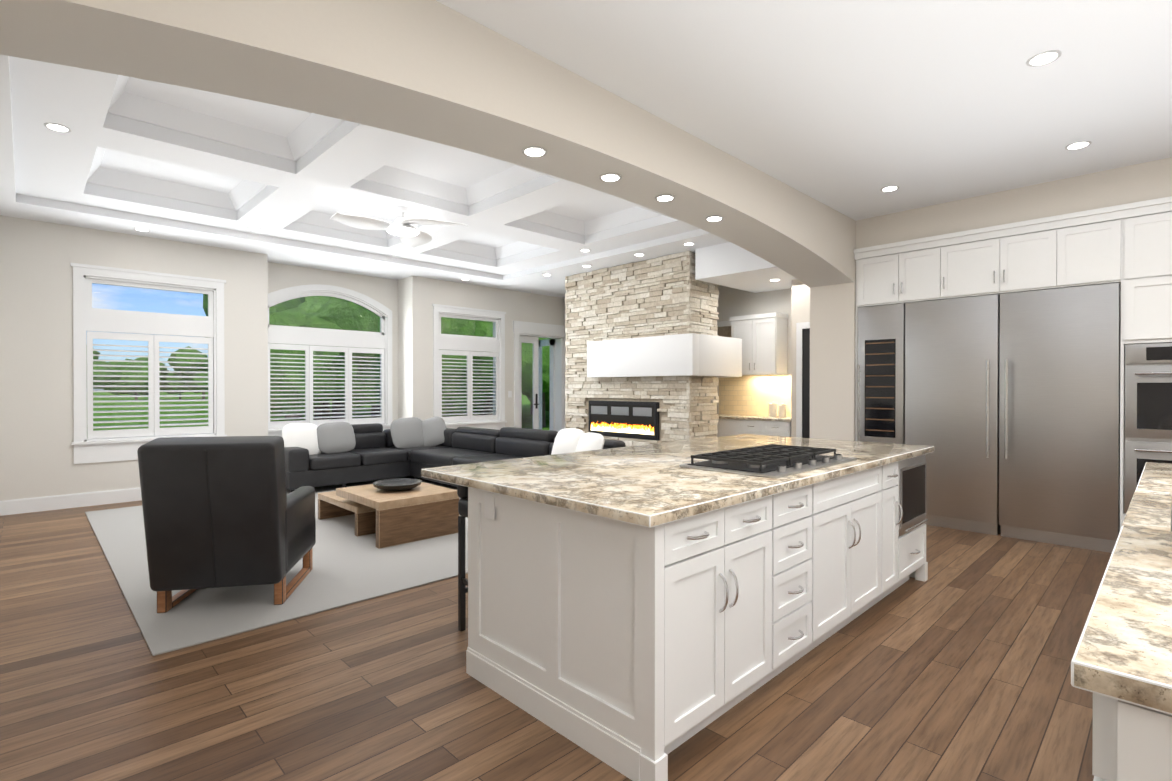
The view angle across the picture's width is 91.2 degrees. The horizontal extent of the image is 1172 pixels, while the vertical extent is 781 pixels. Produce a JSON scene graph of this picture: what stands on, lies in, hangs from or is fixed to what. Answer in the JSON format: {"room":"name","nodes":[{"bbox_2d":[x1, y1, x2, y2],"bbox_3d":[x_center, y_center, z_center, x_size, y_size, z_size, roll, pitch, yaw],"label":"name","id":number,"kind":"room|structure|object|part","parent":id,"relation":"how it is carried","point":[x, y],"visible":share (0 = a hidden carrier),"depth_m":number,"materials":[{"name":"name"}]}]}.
{"room":"kitchen","nodes":[
{"label":"kitchen","id":0,"kind":"room"},
{"bbox_2d":[0,55,795,297],"bbox_3d":[-1.738,-1.851,6.624,8.900,0.870,6.350,0,0,-44],"label":"ceiling","id":1,"kind":"structure","parent":0,"point":[128,155],"depth_m":5.69,"materials":[{"name":"white paint"}]},
{"bbox_2d":[44,123,70,131],"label":"recessed light","id":2,"kind":"object","parent":1,"relation":"in","point":[57,127],"depth_m":4.08,"materials":[{"name":"white"}]},
{"bbox_2d":[134,228,149,231],"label":"recessed light","id":3,"kind":"object","parent":1,"relation":"in","point":[139,229],"depth_m":6.42,"materials":[{"name":"white"}]},
{"bbox_2d":[247,227,260,230],"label":"recessed light","id":4,"kind":"object","parent":1,"relation":"in","point":[250,228],"depth_m":6.69,"materials":[{"name":"white"}]},
{"bbox_2d":[330,206,467,247],"bbox_3d":[-1.980,-1.754,5.830,1.144,0.254,1.297,0,0,-44],"label":"ceiling fan","id":5,"kind":"object","parent":1,"relation":"hanging from","point":[406,231],"visible":1,"depth_m":5.82,"materials":[{"name":"white paint"}]},
{"bbox_2d":[683,242,694,245],"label":"recessed light","id":6,"kind":"object","parent":1,"relation":"in","point":[689,243],"depth_m":7.09,"materials":[{"name":"white"}]},
{"bbox_2d":[0,215,809,500],"bbox_3d":[-1.573,-0.425,6.462,8.900,3.420,6.820,0,0,-44],"label":"wall","id":7,"kind":"structure","parent":0,"point":[37,258],"depth_m":6.94,"materials":[{"name":"paint"}]},
{"bbox_2d":[0,487,141,515],"bbox_3d":[-5.357,1.059,6.552,3.140,0.450,0.016,0,0,-44],"label":"baseboard","id":8,"kind":"structure","parent":7,"relation":"attached to","point":[29,505],"depth_m":6.26,"materials":[{"name":"white paint"}]},
{"bbox_2d":[70,263,226,463],"bbox_3d":[-5.163,-0.297,6.848,1.470,2.200,0.245,0,0,-44],"label":"window","id":9,"kind":"structure","parent":7,"relation":"in","point":[95,445],"depth_m":6.71,"materials":[{"name":"white paint"}]},
{"bbox_2d":[268,284,391,437],"bbox_3d":[-3.930,-0.399,8.749,2.010,2.385,0.245,0,0,-44],"label":"window","id":10,"kind":"structure","parent":7,"relation":"in","point":[307,339],"depth_m":8.74,"materials":[{"name":"white paint"}]},
{"bbox_2d":[432,304,506,429],"bbox_3d":[-2.032,-0.312,9.904,1.460,2.200,0.245,0,0,-44],"label":"window","id":11,"kind":"structure","parent":7,"relation":"in","point":[469,347],"depth_m":9.87,"materials":[{"name":"white paint"}]},
{"bbox_2d":[513,321,565,431],"bbox_3d":[-1.088,-0.008,11.193,1.340,2.540,0.730,0,0,-44],"label":"door frame","id":12,"kind":"structure","parent":7,"relation":"attached to","point":[528,332],"depth_m":11.02,"materials":[{"name":"white paint"}]},
{"bbox_2d":[717,321,731,377],"bbox_3d":[0.982,0.103,9.917,0.020,2.330,4.050,0,0,-44],"label":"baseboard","id":13,"kind":"structure","parent":7,"relation":"attached to","point":[724,327],"depth_m":8.75,"materials":[{"name":"white paint"}]},
{"bbox_2d":[730,312,788,375],"bbox_3d":[2.456,-0.644,8.171,0.336,0.840,0.700,0,0,-44],"label":"upper cabinet","id":14,"kind":"object","parent":7,"relation":"attached to","point":[763,336],"depth_m":7.98,"materials":[{"name":"white wood"}]},
{"bbox_2d":[0,0,855,440],"bbox_3d":[0.340,-0.328,3.894,8.050,3.250,0.470,0,0,-44],"label":"wall","id":15,"kind":"structure","parent":0,"point":[434,70],"depth_m":2.76,"materials":[{"name":"paint"}]},
{"bbox_2d":[522,146,546,156],"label":"recessed light","id":16,"kind":"object","parent":15,"relation":"in","point":[531,151],"depth_m":3.26,"materials":[{"name":"white"}]},
{"bbox_2d":[599,173,621,181],"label":"recessed light","id":17,"kind":"object","parent":15,"relation":"in","point":[608,177],"depth_m":3.70,"materials":[{"name":"white"}]},
{"bbox_2d":[655,194,674,201],"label":"recessed light","id":18,"kind":"object","parent":15,"relation":"in","point":[662,198],"depth_m":4.10,"materials":[{"name":"white"}]},
{"bbox_2d":[705,216,723,221],"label":"recessed light","id":19,"kind":"object","parent":15,"relation":"in","point":[711,218],"depth_m":4.53,"materials":[{"name":"white"}]},
{"bbox_2d":[796,322,809,437],"bbox_3d":[2.877,0.211,7.117,0.019,2.140,0.555,0,0,-44],"label":"hall door","id":20,"kind":"structure","parent":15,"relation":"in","point":[802,379],"depth_m":7.25,"materials":[{"name":"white wood"}]},
{"bbox_2d":[0,500,1111,780],"bbox_3d":[0.428,1.345,4.421,8.900,0.100,12.550,0,0,-44],"label":"floor","id":21,"kind":"structure","parent":0,"point":[956,666],"depth_m":2.47,"materials":[{"name":"brown wood"}]},
{"bbox_2d":[85,476,467,655],"bbox_3d":[-2.028,1.280,6.041,4.650,0.012,4.500,0,0,-44],"label":"rug","id":22,"kind":"object","parent":21,"relation":"on","point":[349,567],"visible":0.48,"depth_m":3.91,"materials":[{"name":"white carpet"}]},
{"bbox_2d":[137,436,315,612],"bbox_3d":[-2.205,0.777,3.640,0.700,1.017,0.942,0,0,-12],"label":"armchair","id":23,"kind":"object","parent":22,"relation":"on","point":[225,511],"visible":1,"depth_m":3.26,"materials":[{"name":"black leather"}]},
{"bbox_2d":[318,491,375,536],"bbox_3d":[-2.136,1.147,5.551,0.550,0.257,0.950,0,0,-44],"label":"coffee table","id":24,"kind":"object","parent":22,"relation":"on","point":[331,504],"visible":0.48,"depth_m":5.23,"materials":[{"name":"brown wood"}]},
{"bbox_2d":[336,482,458,548],"bbox_3d":[-1.719,1.089,5.223,0.750,0.377,0.900,0,0,-44],"label":"coffee table","id":25,"kind":"object","parent":22,"relation":"on","point":[423,511],"visible":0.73,"depth_m":4.92,"materials":[{"name":"brown wood"}]},
{"bbox_2d":[372,478,421,490],"bbox_3d":[-1.716,0.864,5.226,0.430,0.072,0.430,0,0,-44],"label":"bowl","id":26,"kind":"object","parent":25,"relation":"on","point":[397,484],"visible":1,"depth_m":5.17,"materials":[{"name":"black ceramic"}]},
{"bbox_2d":[282,417,625,492],"bbox_3d":[-1.756,0.837,6.849,2.530,0.866,4.520,0,0,-44],"label":"sofa","id":27,"kind":"object","parent":22,"relation":"on","point":[335,453],"visible":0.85,"depth_m":7.52,"materials":[{"name":"black leather"}]},
{"bbox_2d":[457,485,467,630],"bbox_3d":[-0.408,0.885,3.113,0.420,0.829,0.430,0,0,-44],"label":"stool","id":28,"kind":"object","parent":21,"relation":"on","point":[462,492],"visible":0.27,"depth_m":3.10,"materials":[{"name":"black metal"}]},
{"bbox_2d":[565,251,718,446],"bbox_3d":[0.743,-0.269,8.507,0.690,3.088,2.410,0,0,-44],"label":"fireplace","id":29,"kind":"object","parent":21,"relation":"on","point":[662,405],"depth_m":7.96,"materials":[{"name":"stone"}]},
{"bbox_2d":[589,401,658,439],"bbox_3d":[0.517,0.416,8.297,0.050,0.520,1.340,0,0,-44],"label":"fireplace insert","id":30,"kind":"object","parent":29,"relation":"attached to","point":[632,413],"visible":0.94,"depth_m":8.21,"materials":[{"name":"black metal"}]},
{"bbox_2d":[591,421,653,434],"bbox_3d":[0.502,0.491,8.282,0.001,0.230,1.220,0,0,-44],"label":"fire","id":31,"kind":"object","parent":30,"relation":"attached to","point":[611,427],"visible":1,"depth_m":8.24,"materials":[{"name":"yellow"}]},
{"bbox_3d":[0.742,-0.268,8.506,0.688,3.082,2.410,0,0,-44],"label":"fireplace face","id":32,"kind":"part","parent":29,"relation":"part of","materials":[{"name":"beige stone"}]},
{"bbox_2d":[587,333,741,376],"bbox_3d":[1.097,-0.459,8.279,1.180,0.530,1.890,0,0,-44],"label":"fireplace mantel","id":33,"kind":"object","parent":29,"relation":"attached to","point":[691,354],"visible":1,"depth_m":7.69,"materials":[{"name":"white paint"}]},
{"bbox_2d":[421,434,933,780],"bbox_3d":[0.789,0.842,3.390,3.060,0.915,1.466,0,0,-44],"label":"kitchen island","id":34,"kind":"object","parent":21,"relation":"on","point":[638,613],"visible":1,"depth_m":2.31,"materials":[{"name":"white wood"}]},
{"bbox_2d":[679,444,856,477],"bbox_3d":[0.982,0.356,3.032,0.920,0.058,0.525,0,0,-44],"label":"cooktop","id":35,"kind":"object","parent":34,"relation":"in","point":[773,461],"visible":1,"depth_m":2.87,"materials":[{"name":"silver metal"}]},
{"bbox_2d":[717,416,744,436],"bbox_3d":[2.100,0.838,8.357,0.596,0.875,0.750,0,0,-44],"label":"base cabinet","id":36,"kind":"object","parent":21,"relation":"on","point":[727,425],"depth_m":8.06,"materials":[{"name":"white wood"}]},
{"bbox_2d":[737,416,776,434],"bbox_3d":[2.469,0.840,7.979,0.596,0.875,0.415,0,0,-44],"label":"base cabinet","id":37,"kind":"object","parent":21,"relation":"on","point":[749,425],"depth_m":7.81,"materials":[{"name":"white wood"}]},
{"bbox_2d":[769,402,776,416],"bbox_3d":[2.567,0.257,7.879,0.114,0.209,0.114,0,0,34],"label":"jar","id":38,"kind":"object","parent":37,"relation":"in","point":[773,409],"depth_m":7.84,"materials":[{"name":"ceramic"}]},
{"bbox_2d":[757,416,790,436],"bbox_3d":[2.684,0.841,7.758,0.596,0.875,0.429,0,0,-44],"label":"base cabinet","id":39,"kind":"object","parent":21,"relation":"on","point":[779,427],"depth_m":7.54,"materials":[{"name":"white wood"}]},
{"bbox_2d":[779,403,786,416],"bbox_3d":[2.665,0.268,7.779,0.103,0.189,0.103,0,0,34],"label":"jar","id":40,"kind":"object","parent":39,"relation":"on","point":[782,408],"depth_m":7.74,"materials":[{"name":"ceramic"}]},
{"bbox_2d":[854,196,1171,529],"bbox_3d":[3.985,-0.079,5.144,0.681,2.740,2.825,0,0,-44],"label":"cabinet surround","id":41,"kind":"object","parent":21,"relation":"on","point":[1128,246],"visible":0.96,"depth_m":4.79,"materials":[{"name":"white wood"}]},
{"bbox_2d":[858,303,904,443],"bbox_3d":[3.160,0.214,5.971,0.695,2.145,0.434,0,0,-44],"label":"wine cooler","id":42,"kind":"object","parent":41,"relation":"in","point":[881,373],"depth_m":5.75,"materials":[{"name":"silver metal"}]},
{"bbox_2d":[905,294,1000,534],"bbox_3d":[3.576,0.217,5.535,0.709,2.145,0.749,0,0,-44],"label":"refrigerator","id":43,"kind":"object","parent":41,"relation":"in","point":[952,357],"depth_m":5.29,"materials":[{"name":"silver metal"}]},
{"bbox_2d":[999,282,1120,552],"bbox_3d":[4.116,0.219,4.983,0.709,2.145,0.774,0,0,-44],"label":"refrigerator","id":44,"kind":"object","parent":41,"relation":"in","point":[1059,423],"depth_m":4.76,"materials":[{"name":"silver metal"}]},
{"bbox_2d":[1124,343,1171,513],"bbox_3d":[4.677,0.304,4.413,0.703,1.330,0.760,0,0,-44],"label":"double wall oven","id":45,"kind":"object","parent":41,"relation":"in","point":[1148,402],"visible":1,"depth_m":4.40,"materials":[{"name":"silver metal"}]},
{"bbox_2d":[1071,462,1171,780],"bbox_3d":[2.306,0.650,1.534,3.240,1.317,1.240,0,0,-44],"label":"kitchen counter","id":46,"kind":"object","parent":21,"relation":"on","point":[1121,665],"visible":1,"depth_m":0.89,"materials":[{"name":"stone"}]},
{"bbox_2d":[436,0,1171,220],"bbox_3d":[2.506,-1.842,1.668,8.050,0.200,5.730,0,0,-44],"label":"ceiling","id":47,"kind":"structure","parent":0,"point":[851,109],"depth_m":3.24,"materials":[{"name":"white paint"}]},
{"bbox_2d":[880,186,898,191],"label":"recessed light","id":48,"kind":"object","parent":47,"relation":"in","point":[889,188],"depth_m":4.98,"materials":[{"name":"white"}]},
{"bbox_2d":[1026,50,1061,66],"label":"recessed light","id":49,"kind":"object","parent":47,"relation":"in","point":[1044,58],"depth_m":3.01,"materials":[{"name":"white"}]},
{"bbox_2d":[1065,141,1091,149],"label":"recessed light","id":50,"kind":"object","parent":47,"relation":"in","point":[1077,145],"depth_m":4.09,"materials":[{"name":"white"}]},
{"bbox_2d":[856,157,1171,248],"bbox_3d":[5.021,-0.230,4.278,0.815,3.050,5.520,0,0,-44],"label":"wall","id":51,"kind":"structure","parent":0,"point":[1150,180],"depth_m":4.93,"materials":[{"name":"paint"}]},
{"label":"outside","id":52,"kind":"structure","parent":0,"visible":0},
{"bbox_2d":[93,392,549,430],"bbox_3d":[-44.906,1.150,95.893,370.000,0.100,320.000,0,0,-44],"label":"lawn","id":53,"kind":"structure","parent":52,"point":[528,418],"depth_m":36.26,"materials":[{"name":"green plant"}]},
{"bbox_2d":[93,361,99,384],"bbox_3d":[-56.026,-1.412,61.067,7.222,5.351,5.046,0,0,-44],"label":"tree","id":54,"kind":"object","parent":53,"relation":"on","point":[94,383],"depth_m":61.86,"materials":[{"name":"green plant"}]},
{"bbox_2d":[93,351,122,400],"bbox_3d":[-54.197,-1.920,63.074,5.077,6.348,4.762,0,0,-44],"label":"tree","id":55,"kind":"object","parent":53,"relation":"on","point":[105,373],"depth_m":62.84,"materials":[{"name":"green plant"}]},
{"bbox_2d":[104,359,160,399],"bbox_3d":[-52.675,-1.222,66.132,5.664,4.922,4.952,0,0,-44],"label":"tree","id":56,"kind":"object","parent":53,"relation":"on","point":[132,378],"depth_m":64.89,"materials":[{"name":"green plant"}]},
{"bbox_2d":[135,357,168,394],"bbox_3d":[-55.346,-1.582,73.268,5.385,5.574,6.869,0,0,-44],"label":"tree","id":57,"kind":"object","parent":53,"relation":"on","point":[161,369],"depth_m":72.28,"materials":[{"name":"green plant"}]},
{"bbox_2d":[163,370,189,398],"bbox_3d":[-53.496,-0.883,76.539,6.372,4.143,5.831,0,0,-44],"label":"tree","id":58,"kind":"object","parent":53,"relation":"on","point":[173,383],"depth_m":73.78,"materials":[{"name":"green plant"}]},
{"bbox_2d":[167,346,207,398],"bbox_3d":[-50.686,-2.240,74.949,6.709,6.872,6.576,0,0,-44],"label":"tree","id":59,"kind":"object","parent":53,"relation":"on","point":[192,365],"depth_m":73.09,"materials":[{"name":"green plant"}]},
{"bbox_2d":[203,294,301,417],"bbox_3d":[-15.100,-4.727,29.430,8.266,12.290,7.127,0,0,-44],"label":"tree","id":60,"kind":"object","parent":53,"relation":"on","point":[205,296],"depth_m":26.05,"materials":[{"name":"green plant"}]},
{"bbox_2d":[269,298,322,419],"bbox_3d":[-10.586,-1.955,22.683,6.427,6.812,5.665,0,0,-44],"label":"tree","id":61,"kind":"object","parent":53,"relation":"on","point":[296,302],"depth_m":21.01,"materials":[{"name":"green plant"}]},
{"bbox_2d":[269,302,366,419],"bbox_3d":[-8.603,-1.047,19.650,6.372,5.025,5.558,0,0,-44],"label":"tree","id":62,"kind":"object","parent":53,"relation":"on","point":[295,314],"depth_m":17.20,"materials":[{"name":"green plant"}]},
{"bbox_2d":[331,399,344,418],"bbox_3d":[-11.053,-4.242,25.456,5.722,11.359,5.838,0,0,-44],"label":"tree","id":63,"kind":"object","parent":53,"relation":"on","point":[337,403],"depth_m":25.30,"materials":[{"name":"green plant"}]},
{"bbox_2d":[371,405,379,416],"bbox_3d":[-11.293,-4.493,30.907,6.377,11.807,8.394,0,0,-44],"label":"tree","id":64,"kind":"object","parent":53,"relation":"on","point":[372,406],"depth_m":30.12,"materials":[{"name":"green plant"}]},
{"bbox_2d":[300,296,486,403],"bbox_3d":[-6.589,-1.426,19.478,5.300,5.784,6.454,0,0,-44],"label":"tree","id":65,"kind":"object","parent":53,"relation":"on","point":[456,330],"depth_m":17.83,"materials":[{"name":"green plant"}]},
{"bbox_2d":[442,321,492,414],"bbox_3d":[-3.961,-1.524,21.947,6.904,5.956,5.580,0,0,-44],"label":"tree","id":66,"kind":"object","parent":53,"relation":"on","point":[488,328],"depth_m":19.89,"materials":[{"name":"green plant"}]},
{"bbox_2d":[466,394,492,414],"bbox_3d":[-6.032,-1.062,22.544,5.891,5.027,6.201,0,0,-44],"label":"tree","id":67,"kind":"object","parent":53,"relation":"on","point":[479,405],"depth_m":22.23,"materials":[{"name":"green plant"}]},
{"bbox_2d":[522,338,549,426],"bbox_3d":[-1.918,-1.233,22.008,4.649,5.374,4.915,0,0,-44],"label":"tree","id":68,"kind":"object","parent":53,"relation":"on","point":[545,368],"visible":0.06,"depth_m":19.90,"materials":[{"name":"green plant"}]},
{"bbox_2d":[522,391,549,410],"bbox_3d":[-1.184,-1.146,24.309,5.488,5.178,5.595,0,0,-44],"label":"tree","id":69,"kind":"object","parent":53,"relation":"on","point":[547,401],"depth_m":24.72,"materials":[{"name":"green plant"}]}
]}

